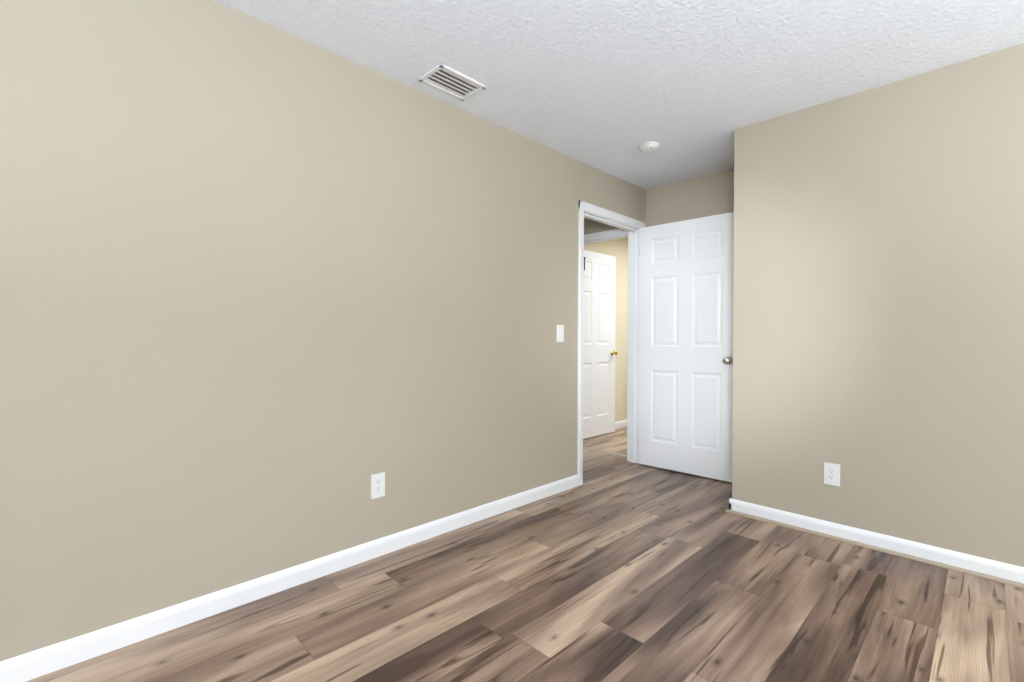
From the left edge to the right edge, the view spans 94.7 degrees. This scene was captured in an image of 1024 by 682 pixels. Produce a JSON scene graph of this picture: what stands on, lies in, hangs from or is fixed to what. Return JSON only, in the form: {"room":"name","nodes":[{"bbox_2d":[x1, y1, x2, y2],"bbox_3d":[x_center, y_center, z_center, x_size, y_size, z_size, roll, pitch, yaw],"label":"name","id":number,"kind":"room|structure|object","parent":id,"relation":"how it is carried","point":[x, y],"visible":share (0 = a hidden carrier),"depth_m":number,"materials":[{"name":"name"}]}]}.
{"room":"empty bedroom","nodes":[
{"label":"empty bedroom","id":0,"kind":"room"},
{"bbox_2d":[0,0,641,660],"bbox_3d":[-1.122,-0.131,1.979,6.223,2.404,0.115,0,0,-45],"label":"wall","id":1,"kind":"structure","parent":0,"point":[272,298],"depth_m":1.92,"materials":[{"name":"beige paint"}]},
{"bbox_2d":[0,474,578,681],"bbox_3d":[-1.360,1.030,1.663,5.208,0.083,0.014,0,0,-45],"label":"baseboard","id":2,"kind":"structure","parent":1,"relation":"attached to","point":[31,665],"depth_m":1.90,"materials":[{"name":"white wood"}]},
{"bbox_2d":[371,472,384,498],"bbox_3d":[-0.666,0.720,2.352,0.075,0.120,0.008,0,0,-45],"label":"outlet","id":3,"kind":"object","parent":1,"relation":"attached to","point":[377,485],"visible":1,"depth_m":2.35,"materials":[{"name":"white plastic"}]},
{"bbox_2d":[557,325,563,341],"bbox_3d":[0.346,-0.054,3.345,0.075,0.120,0.013,0,0,-45],"label":"switch plate","id":4,"kind":"object","parent":1,"relation":"attached to","point":[560,333],"visible":1,"depth_m":3.34,"materials":[{"name":"white plastic"}]},
{"bbox_2d":[584,210,639,462],"bbox_3d":[0.783,0.037,3.869,0.857,2.066,0.115,0,0,-45],"label":"door frame","id":5,"kind":"structure","parent":1,"relation":"in","point":[633,344],"depth_m":4.14,"materials":[{"name":"white wood"}]},
{"bbox_2d":[577,200,645,485],"bbox_3d":[0.783,0.016,3.869,0.943,2.109,0.149,0,0,-45],"label":"door trim","id":6,"kind":"structure","parent":5,"relation":"attached to","point":[588,207],"depth_m":3.51,"materials":[{"name":"white wood"}]},
{"bbox_2d":[638,212,733,481],"bbox_3d":[1.400,0.045,3.814,0.827,2.032,0.171,0,0,44],"label":"bedroom door","id":7,"kind":"structure","parent":5,"relation":"attached to","point":[686,270],"depth_m":3.78,"materials":[{"name":"white paint"}]},
{"bbox_2d":[26,427,1023,681],"bbox_3d":[0.920,1.141,1.772,9.230,0.120,5.760,0,0,-45],"label":"floor","id":8,"kind":"structure","parent":0,"point":[616,569],"depth_m":1.88,"materials":[{"name":"brown laminate"}]},
{"bbox_2d":[583,447,626,456],"bbox_3d":[0.828,1.063,4.610,0.045,0.008,0.819,0,0,-45],"label":"threshold strip","id":9,"kind":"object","parent":8,"relation":"on","point":[605,451],"depth_m":4.52,"materials":[{"name":"wood"}]},
{"bbox_2d":[583,250,617,438],"bbox_3d":[0.898,0.037,5.216,0.827,2.032,0.171,0,0,-45],"label":"hallway door","id":10,"kind":"structure","parent":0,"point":[600,352],"depth_m":5.27,"materials":[{"name":"white paint"}]},
{"bbox_2d":[584,237,627,421],"bbox_3d":[1.355,-0.139,5.885,2.420,2.404,0.115,0,0,-45],"label":"wall","id":11,"kind":"structure","parent":0,"point":[617,249],"depth_m":5.78,"materials":[{"name":"beige paint"}]},
{"bbox_2d":[615,420,626,428],"bbox_3d":[1.355,1.022,5.804,2.305,0.083,0.014,0,0,-45],"label":"baseboard","id":12,"kind":"structure","parent":11,"relation":"attached to","point":[620,424],"depth_m":5.78,"materials":[{"name":"white wood"}]},
{"bbox_2d":[584,228,627,243],"bbox_3d":[0.836,0.034,4.608,0.115,2.066,0.857,0,0,-45],"label":"ceiling","id":13,"kind":"structure","parent":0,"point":[606,238],"depth_m":4.51,"materials":[{"name":"white paint"}]},
{"bbox_2d":[214,0,1023,189],"bbox_3d":[0.930,-1.383,1.760,9.230,0.120,5.760,0,0,-45],"label":"ceiling","id":14,"kind":"structure","parent":0,"point":[611,86],"depth_m":2.18,"materials":[{"name":"paint"}]},
{"bbox_2d":[417,63,486,100],"bbox_3d":[-0.305,-1.381,2.433,0.297,0.115,0.199,0,0,-45],"label":"ceiling vent","id":15,"kind":"object","parent":14,"relation":"in","point":[453,76],"visible":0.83,"depth_m":2.44,"materials":[{"name":"white metal"}]},
{"bbox_2d":[639,142,659,152],"bbox_3d":[0.935,-1.314,3.216,0.140,0.031,0.140,0,0,-45],"label":"smoke detector","id":16,"kind":"object","parent":14,"relation":"attached to","point":[647,147],"visible":1,"depth_m":3.18,"materials":[{"name":"white plastic"}]},
{"bbox_2d":[642,189,645,222],"bbox_3d":[1.113,-0.132,4.195,0.072,2.404,0.115,0,0,-45],"label":"wall","id":17,"kind":"structure","parent":0,"point":[643,205],"depth_m":4.15,"materials":[{"name":"beige paint"}]},
{"bbox_2d":[584,169,733,234],"bbox_3d":[1.273,-0.131,4.167,0.115,2.404,2.098,0,0,-45],"label":"wall","id":18,"kind":"structure","parent":0,"point":[705,196],"depth_m":3.90,"materials":[{"name":"beige paint"}]},
{"bbox_2d":[732,43,1023,566],"bbox_3d":[2.561,-0.115,1.871,0.115,2.404,3.206,0,0,-45],"label":"wall","id":19,"kind":"structure","parent":0,"point":[878,315],"depth_m":2.42,"materials":[{"name":"beige paint"}]},
{"bbox_2d":[824,462,839,486],"bbox_3d":[1.758,0.733,2.595,0.008,0.120,0.075,0,0,-45],"label":"outlet","id":20,"kind":"object","parent":19,"relation":"attached to","point":[831,473],"visible":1,"depth_m":2.59,"materials":[{"name":"white plastic"}]},
{"bbox_2d":[725,498,1023,587],"bbox_3d":[2.454,1.045,1.877,0.030,0.083,3.121,0,0,-45],"label":"baseboard","id":21,"kind":"structure","parent":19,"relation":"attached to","point":[961,570],"depth_m":2.41,"materials":[{"name":"white wood"}]}
]}

